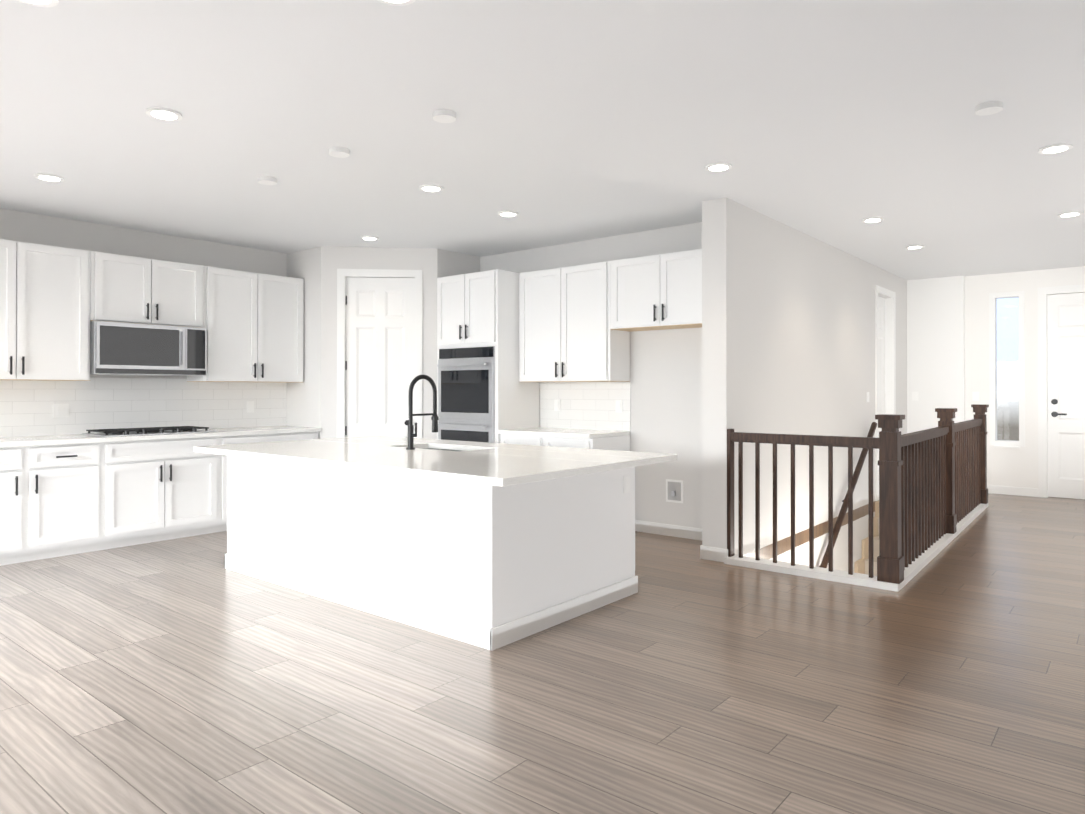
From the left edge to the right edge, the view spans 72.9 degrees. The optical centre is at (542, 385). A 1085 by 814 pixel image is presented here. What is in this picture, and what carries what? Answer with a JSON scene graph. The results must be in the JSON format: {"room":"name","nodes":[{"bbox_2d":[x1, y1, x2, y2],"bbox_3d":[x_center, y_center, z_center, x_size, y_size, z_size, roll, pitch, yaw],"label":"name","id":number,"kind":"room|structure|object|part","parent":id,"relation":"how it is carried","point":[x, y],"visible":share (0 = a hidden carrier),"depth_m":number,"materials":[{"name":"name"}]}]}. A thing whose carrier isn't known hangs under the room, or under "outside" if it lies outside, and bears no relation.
{"room":"kitchen","nodes":[
{"label":"kitchen","id":0,"kind":"room"},
{"bbox_2d":[0,208,286,378],"bbox_3d":[-4.551,-0.042,5.680,0.150,2.740,8.800,0,0,39],"label":"wall","id":1,"kind":"structure","parent":0,"point":[20,226],"depth_m":6.62,"materials":[{"name":"white paint"}]},
{"bbox_2d":[0,239,95,380],"bbox_3d":[-4.167,-0.578,5.743,0.344,1.066,1.039,0,0,39],"label":"upper cabinet","id":2,"kind":"object","parent":1,"relation":"attached to","point":[55,301],"depth_m":5.80,"materials":[{"name":"white paint"}]},
{"bbox_2d":[0,377,286,437],"bbox_3d":[-3.968,0.182,6.266,0.008,0.500,3.948,0,0,39],"label":"backsplash","id":3,"kind":"structure","parent":1,"relation":"attached to","point":[26,408],"depth_m":6.62,"materials":[{"name":"tile"}]},
{"bbox_2d":[53,404,68,417],"bbox_3d":[-4.040,0.211,6.165,0.008,0.115,0.115,0,0,39],"label":"electrical outlet","id":4,"kind":"object","parent":3,"relation":"attached to","point":[60,410],"visible":1,"depth_m":6.16,"materials":[{"name":"white plastic"}]},
{"bbox_2d":[247,401,253,412],"bbox_3d":[-2.969,0.219,7.472,0.008,0.115,0.075,0,0,39],"label":"electrical outlet","id":5,"kind":"object","parent":3,"relation":"attached to","point":[250,406],"visible":1,"depth_m":7.47,"materials":[{"name":"white plastic"}]},
{"bbox_2d":[96,252,207,330],"bbox_3d":[-3.540,-0.820,6.511,0.344,0.574,0.938,0,0,39],"label":"upper cabinet","id":6,"kind":"object","parent":1,"relation":"attached to","point":[129,289],"depth_m":6.40,"materials":[{"name":"white paint"}]},
{"bbox_2d":[90,321,206,375],"bbox_3d":[-3.504,-0.309,6.478,0.438,0.433,0.932,0,0,39],"label":"microwave","id":7,"kind":"object","parent":6,"relation":"attached to","point":[117,348],"visible":0.96,"depth_m":6.31,"materials":[{"name":"silver metal"}]},
{"bbox_2d":[187,266,303,382],"bbox_3d":[-2.911,-0.569,7.278,0.344,1.066,1.043,0,0,39],"label":"upper cabinet","id":8,"kind":"object","parent":1,"relation":"attached to","point":[255,333],"depth_m":7.13,"materials":[{"name":"white paint"}]},
{"bbox_2d":[286,246,479,438],"bbox_3d":[-1.681,-0.030,7.714,2.051,2.740,0.516,0,0,-6],"label":"wall","id":9,"kind":"structure","parent":0,"point":[312,399],"depth_m":7.50,"materials":[{"name":"white paint"}]},
{"bbox_2d":[337,269,421,437],"bbox_3d":[-1.654,0.081,7.499,0.850,2.515,0.116,0,0,-6],"label":"door frame","id":10,"kind":"structure","parent":9,"relation":"attached to","point":[341,342],"depth_m":7.44,"materials":[{"name":"white paint"}]},
{"bbox_2d":[345,277,414,437],"bbox_3d":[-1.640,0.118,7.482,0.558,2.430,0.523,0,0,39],"label":"pantry door","id":11,"kind":"structure","parent":9,"relation":"in","point":[380,347],"depth_m":7.49,"materials":[{"name":"white paint"}]},
{"bbox_2d":[0,493,1084,813],"bbox_3d":[1.121,1.380,4.194,10.800,0.120,13.700,0,0,39],"label":"floor","id":12,"kind":"structure","parent":0,"point":[188,675],"depth_m":3.14,"materials":[{"name":"brown wood"}]},
{"bbox_2d":[0,442,103,565],"bbox_3d":[-4.060,0.891,5.653,0.614,0.876,1.011,0,0,39],"label":"base cabinet","id":13,"kind":"object","parent":12,"relation":"on","point":[59,500],"depth_m":5.59,"materials":[{"name":"white paint"}]},
{"bbox_2d":[0,426,320,446],"bbox_3d":[-3.716,0.435,6.056,0.638,0.037,3.945,0,0,39],"label":"countertop","id":14,"kind":"structure","parent":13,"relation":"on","point":[39,440],"depth_m":6.10,"materials":[{"name":"stone"}]},
{"bbox_2d":[82,426,215,436],"bbox_3d":[-3.408,0.396,6.395,0.510,0.044,0.900,0,0,39],"label":"gas cooktop","id":15,"kind":"object","parent":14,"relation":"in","point":[145,431],"visible":1,"depth_m":6.27,"materials":[{"name":"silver metal"}]},
{"bbox_2d":[104,436,223,549],"bbox_3d":[-3.435,0.895,6.416,0.614,0.876,0.960,0,0,39],"label":"base cabinet","id":16,"kind":"object","parent":12,"relation":"on","point":[160,489],"depth_m":6.21,"materials":[{"name":"white paint"}]},
{"bbox_2d":[224,431,318,530],"bbox_3d":[-2.803,0.900,7.187,0.614,0.876,1.035,0,0,39],"label":"base cabinet","id":17,"kind":"object","parent":12,"relation":"on","point":[239,439],"depth_m":6.87,"materials":[{"name":"white paint"}]},
{"bbox_2d":[224,448,637,650],"bbox_3d":[-0.846,0.909,5.020,2.662,0.830,1.370,0,0,39],"label":"kitchen island","id":18,"kind":"object","parent":12,"relation":"on","point":[490,567],"visible":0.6,"depth_m":4.19,"materials":[{"name":"white paint"}]},
{"bbox_2d":[194,435,676,486],"bbox_3d":[-0.860,0.473,5.142,3.120,0.040,1.690,0,0,39],"label":"island countertop","id":19,"kind":"structure","parent":18,"relation":"on","point":[495,464],"depth_m":4.65,"materials":[{"name":"stone"}]},
{"bbox_2d":[406,375,438,449],"bbox_3d":[-0.850,0.188,5.274,0.094,0.530,0.288,0,0,39],"label":"kitchen faucet","id":20,"kind":"object","parent":19,"relation":"on","point":[434,419],"visible":1,"depth_m":5.21,"materials":[{"name":"black metal"}]},
{"bbox_2d":[425,448,458,450],"bbox_3d":[-0.732,0.599,5.424,0.784,0.205,0.414,0,0,39],"label":"sink basin","id":21,"kind":"object","parent":19,"relation":"in","point":[442,449],"visible":0.04,"depth_m":5.72,"materials":[{"name":"silver metal"}]},
{"bbox_2d":[623,475,629,493],"bbox_3d":[0.531,0.622,4.616,0.008,0.110,0.070,0,0,39],"label":"outlet","id":22,"kind":"object","parent":18,"relation":"attached to","point":[626,484],"visible":1,"depth_m":4.60,"materials":[{"name":"white plastic"}]},
{"bbox_2d":[437,269,538,442],"bbox_3d":[-0.572,0.119,7.461,0.846,2.440,0.676,0,0,39],"label":"tall cabinet","id":23,"kind":"object","parent":12,"relation":"on","point":[478,309],"visible":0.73,"depth_m":7.16,"materials":[{"name":"white paint"}]},
{"bbox_2d":[437,346,494,442],"bbox_3d":[-0.596,0.279,7.430,0.750,1.294,0.667,0,0,39],"label":"double oven","id":24,"kind":"object","parent":23,"relation":"in","point":[466,394],"visible":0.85,"depth_m":7.19,"materials":[{"name":"silver metal"}]},
{"bbox_2d":[497,427,629,450],"bbox_3d":[0.184,0.878,6.857,1.076,0.914,0.646,0,0,39],"label":"base cabinet","id":25,"kind":"object","parent":12,"relation":"on","point":[619,443],"depth_m":6.62,"materials":[{"name":"white paint"}]},
{"bbox_3d":[0.187,0.440,6.863,1.076,0.037,0.638,0,0,39],"label":"top of the base cabinets","id":26,"kind":"part","parent":25,"relation":"part of","materials":[{"name":"white stone"}]},
{"bbox_2d":[724,429,859,585],"bbox_3d":[1.762,0.826,5.229,0.940,1.000,0.150,0,0,39],"label":"stair railing","id":27,"kind":"object","parent":12,"relation":"on","point":[829,574],"depth_m":5.22,"materials":[{"name":"brown wood"}]},
{"bbox_2d":[856,404,988,591],"bbox_3d":[3.560,0.768,6.471,0.269,1.130,4.350,0,0,39],"label":"stair railing","id":28,"kind":"object","parent":12,"relation":"on","point":[933,496],"depth_m":5.54,"materials":[{"name":"brown wood"}]},
{"bbox_2d":[0,0,1084,279],"bbox_3d":[1.121,-1.480,4.210,10.800,0.120,13.700,0,0,39],"label":"ceiling","id":29,"kind":"structure","parent":0,"point":[834,122],"depth_m":3.96,"materials":[{"name":"white paint"}]},
{"bbox_2d":[17,0,58,6],"bbox_3d":[-1.860,-1.422,2.670,0.170,0.013,0.170,0,0,39],"label":"recessed light","id":30,"kind":"object","parent":29,"relation":"in","point":[44,3],"visible":0.92,"depth_m":2.72,"materials":[{"name":"white paint"}]},
{"bbox_2d":[34,173,63,181],"bbox_3d":[-3.348,-1.409,4.987,0.170,0.013,0.170,0,0,39],"label":"recessed light","id":31,"kind":"object","parent":29,"relation":"in","point":[48,177],"visible":1,"depth_m":4.96,"materials":[{"name":"white paint"}]},
{"bbox_2d":[146,107,181,120],"bbox_3d":[-1.976,-1.415,3.838,0.170,0.013,0.170,0,0,39],"label":"recessed light","id":32,"kind":"object","parent":29,"relation":"in","point":[163,113],"visible":0.94,"depth_m":3.82,"materials":[{"name":"white paint"}]},
{"bbox_2d":[258,176,276,184],"bbox_3d":[-1.881,-1.400,5.027,0.120,0.030,0.120,0,0,39],"label":"smoke detector","id":33,"kind":"object","parent":29,"relation":"attached to","point":[266,180],"visible":1,"depth_m":4.99,"materials":[{"name":"white paint"}]},
{"bbox_2d":[329,147,348,157],"bbox_3d":[-1.224,-1.404,4.424,0.120,0.030,0.120,0,0,39],"label":"smoke detector","id":34,"kind":"object","parent":29,"relation":"attached to","point":[340,152],"visible":1,"depth_m":4.39,"materials":[{"name":"white paint"}]},
{"bbox_2d":[360,236,378,240],"bbox_3d":[-1.642,-1.397,6.976,0.170,0.013,0.170,0,0,39],"label":"recessed light","id":35,"kind":"object","parent":29,"relation":"in","point":[371,238],"visible":1,"depth_m":6.96,"materials":[{"name":"white paint"}]},
{"bbox_2d":[378,0,415,5],"bbox_3d":[-0.537,-1.422,2.659,0.170,0.013,0.170,0,0,39],"label":"recessed light","id":36,"kind":"object","parent":29,"relation":"in","point":[398,2],"visible":0.9,"depth_m":2.72,"materials":[{"name":"white paint"}]},
{"bbox_2d":[419,184,442,191],"bbox_3d":[-0.795,-1.407,5.248,0.170,0.013,0.170,0,0,39],"label":"recessed light","id":37,"kind":"object","parent":29,"relation":"in","point":[431,188],"visible":0.98,"depth_m":5.23,"materials":[{"name":"white paint"}]},
{"bbox_2d":[433,109,455,122],"bbox_3d":[-0.512,-1.407,3.841,0.120,0.030,0.120,0,0,39],"label":"smoke detector","id":38,"kind":"object","parent":29,"relation":"attached to","point":[444,116],"visible":1,"depth_m":3.81,"materials":[{"name":"white paint"}]},
{"bbox_2d":[498,211,517,216],"bbox_3d":[-0.282,-1.403,6.017,0.170,0.013,0.170,0,0,39],"label":"recessed light","id":39,"kind":"object","parent":29,"relation":"in","point":[508,213],"visible":1,"depth_m":5.98,"materials":[{"name":"white paint"}]},
{"bbox_2d":[705,162,731,171],"bbox_3d":[1.138,-1.410,4.752,0.170,0.013,0.170,0,0,39],"label":"recessed light","id":40,"kind":"object","parent":29,"relation":"in","point":[718,167],"visible":0.94,"depth_m":4.73,"materials":[{"name":"white paint"}]},
{"bbox_2d":[862,217,883,222],"bbox_3d":[2.802,-1.401,6.232,0.170,0.013,0.170,0,0,39],"label":"recessed light","id":41,"kind":"object","parent":29,"relation":"in","point":[872,219],"visible":1,"depth_m":6.22,"materials":[{"name":"white paint"}]},
{"bbox_2d":[905,245,923,248],"bbox_3d":[3.758,-1.395,7.415,0.170,0.013,0.170,0,0,39],"label":"recessed light","id":42,"kind":"object","parent":29,"relation":"in","point":[914,247],"visible":1,"depth_m":7.40,"materials":[{"name":"white paint"}]},
{"bbox_2d":[975,101,1002,115],"bbox_3d":[2.269,-1.408,3.735,0.120,0.030,0.120,0,0,39],"label":"smoke detector","id":43,"kind":"object","parent":29,"relation":"attached to","point":[988,108],"visible":1,"depth_m":3.71,"materials":[{"name":"white paint"}]},
{"bbox_2d":[1038,143,1072,153],"bbox_3d":[3.064,-1.412,4.389,0.170,0.013,0.170,0,0,39],"label":"recessed light","id":44,"kind":"object","parent":29,"relation":"in","point":[1056,148],"visible":0.94,"depth_m":4.37,"materials":[{"name":"white paint"}]},
{"bbox_2d":[1057,211,1082,216],"bbox_3d":[4.329,-1.403,6.029,0.170,0.013,0.170,0,0,39],"label":"recessed light","id":45,"kind":"object","parent":29,"relation":"in","point":[1071,214],"visible":1,"depth_m":6.00,"materials":[{"name":"white paint"}]},
{"bbox_2d":[480,222,701,528],"bbox_3d":[-0.043,-0.031,7.579,4.420,2.740,0.150,0,0,39],"label":"wall","id":46,"kind":"structure","parent":0,"point":[666,387],"depth_m":6.59,"materials":[{"name":"white paint"}]},
{"bbox_2d":[519,261,629,381],"bbox_3d":[0.280,-0.571,6.982,1.074,1.066,0.344,0,0,39],"label":"upper cabinet","id":47,"kind":"object","parent":46,"relation":"attached to","point":[578,323],"depth_m":6.80,"materials":[{"name":"white paint"}]},
{"bbox_2d":[540,378,630,431],"bbox_3d":[0.394,0.187,7.117,1.080,0.500,0.008,0,0,39],"label":"backsplash","id":48,"kind":"structure","parent":46,"relation":"attached to","point":[588,405],"depth_m":7.09,"materials":[{"name":"tile"}]},
{"bbox_2d":[554,399,560,410],"bbox_3d":[0.148,0.198,7.307,0.075,0.115,0.008,0,0,39],"label":"electrical outlet","id":49,"kind":"object","parent":48,"relation":"attached to","point":[557,404],"visible":1,"depth_m":7.30,"materials":[{"name":"white plastic"}]},
{"bbox_2d":[616,400,622,412],"bbox_3d":[0.713,0.195,6.844,0.075,0.115,0.008,0,0,39],"label":"electrical outlet","id":50,"kind":"object","parent":48,"relation":"attached to","point":[619,405],"visible":1,"depth_m":6.84,"materials":[{"name":"white plastic"}]},
{"bbox_2d":[611,249,701,332],"bbox_3d":[1.098,-0.805,6.314,1.036,0.606,0.344,0,0,39],"label":"upper cabinet","id":51,"kind":"object","parent":46,"relation":"attached to","point":[660,291],"depth_m":6.20,"materials":[{"name":"white paint"}]},
{"bbox_2d":[635,520,701,540],"bbox_3d":[1.214,1.283,6.437,1.038,0.100,0.012,0,0,39],"label":"baseboard","id":52,"kind":"structure","parent":46,"relation":"attached to","point":[640,526],"depth_m":6.51,"materials":[{"name":"white paint"}]},
{"bbox_2d":[666,479,682,502],"bbox_3d":[1.157,0.933,6.474,0.170,0.200,0.030,0,0,39],"label":"outlet box","id":53,"kind":"object","parent":46,"relation":"attached to","point":[674,490],"visible":1,"depth_m":6.47,"materials":[{"name":"white plastic"}]},
{"bbox_2d":[702,198,906,571],"bbox_3d":[3.052,1.445,7.704,0.200,5.690,5.520,0,0,39],"label":"wall","id":54,"kind":"structure","parent":0,"point":[788,329],"depth_m":6.41,"materials":[{"name":"white paint"}]},
{"bbox_2d":[700,545,727,558],"bbox_3d":[1.401,1.279,5.857,0.012,0.100,0.592,0,0,39],"label":"baseboard","id":55,"kind":"structure","parent":54,"relation":"attached to","point":[713,553],"depth_m":5.58,"materials":[{"name":"white paint"}]},
{"bbox_2d":[819,422,876,567],"bbox_3d":[2.677,1.677,7.008,0.100,2.543,3.364,0,0,39],"label":"handrail","id":56,"kind":"object","parent":54,"relation":"attached to","point":[844,507],"visible":0.33,"depth_m":7.47,"materials":[{"name":"brown wood"}]},
{"bbox_2d":[878,296,885,431],"bbox_3d":[4.070,0.126,8.959,0.035,2.430,0.692,0,0,39],"label":"hall door","id":57,"kind":"structure","parent":54,"relation":"in","point":[881,349],"depth_m":9.12,"materials":[{"name":"white paint"}]},
{"bbox_2d":[875,285,895,500],"bbox_3d":[4.078,0.090,8.953,0.216,2.515,0.850,0,0,39],"label":"door frame","id":58,"kind":"structure","parent":54,"relation":"attached to","point":[890,348],"depth_m":9.17,"materials":[{"name":"white paint"}]},
{"bbox_2d":[907,276,964,432],"bbox_3d":[5.102,-0.019,9.537,0.658,2.740,0.100,0,0,39],"label":"wall jog","id":59,"kind":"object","parent":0,"point":[935,342],"visible":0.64,"depth_m":9.50,"materials":[{"name":"white paint"}]},
{"bbox_2d":[965,266,1084,488],"bbox_3d":[7.181,-0.028,7.996,6.230,2.740,0.150,0,0,39],"label":"wall","id":60,"kind":"structure","parent":0,"point":[1013,467],"depth_m":9.08,"materials":[{"name":"white paint"}]},
{"bbox_2d":[972,392,978,400],"bbox_3d":[5.479,0.139,9.286,0.075,0.115,0.008,0,0,39],"label":"light switch","id":61,"kind":"object","parent":60,"relation":"attached to","point":[975,395],"visible":1,"depth_m":9.29,"materials":[{"name":"white plastic"}]},
{"bbox_2d":[996,298,1018,439],"bbox_3d":[5.796,-0.202,9.147,0.248,1.778,0.006,0,0,39],"label":"sidelight glass","id":62,"kind":"object","parent":60,"relation":"attached to","point":[1005,366],"visible":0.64,"depth_m":9.15,"materials":[{"name":"clear glass"}]},
{"bbox_2d":[987,485,1037,496],"bbox_3d":[5.683,1.298,9.110,0.770,0.100,0.012,0,0,39],"label":"baseboard","id":63,"kind":"structure","parent":60,"relation":"attached to","point":[1007,490],"depth_m":9.02,"materials":[{"name":"white paint"}]},
{"bbox_2d":[989,284,1084,497],"bbox_3d":[6.250,0.084,8.725,1.605,2.525,0.200,0,0,39],"label":"door frame","id":64,"kind":"structure","parent":60,"relation":"attached to","point":[1043,292],"depth_m":8.86,"materials":[{"name":"white paint"}]},
{"bbox_2d":[1047,293,1084,498],"bbox_3d":[6.449,0.124,8.569,0.922,2.430,0.090,0,0,39],"label":"front door","id":65,"kind":"structure","parent":60,"relation":"in","point":[1066,381],"depth_m":8.75,"materials":[{"name":"white paint"}]},
{"bbox_3d":[3.113,4.335,6.830,1.380,0.100,4.270,0,0,39],"label":"floor","id":66,"kind":"structure","parent":0,"visible":0},
{"bbox_2d":[854,501,878,575],"bbox_3d":[3.278,2.811,6.962,1.074,2.930,3.666,0,0,39],"label":"stairs","id":67,"kind":"structure","parent":66,"relation":"on","point":[861,565],"depth_m":8.19,"materials":[{"name":"beige carpet"}]},
{"label":"outside","id":68,"kind":"structure","parent":0,"visible":0},
{"bbox_2d":[997,298,1018,440],"bbox_3d":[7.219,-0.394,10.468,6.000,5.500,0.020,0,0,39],"label":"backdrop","id":69,"kind":"structure","parent":68,"point":[1006,345],"depth_m":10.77,"materials":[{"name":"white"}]}
]}

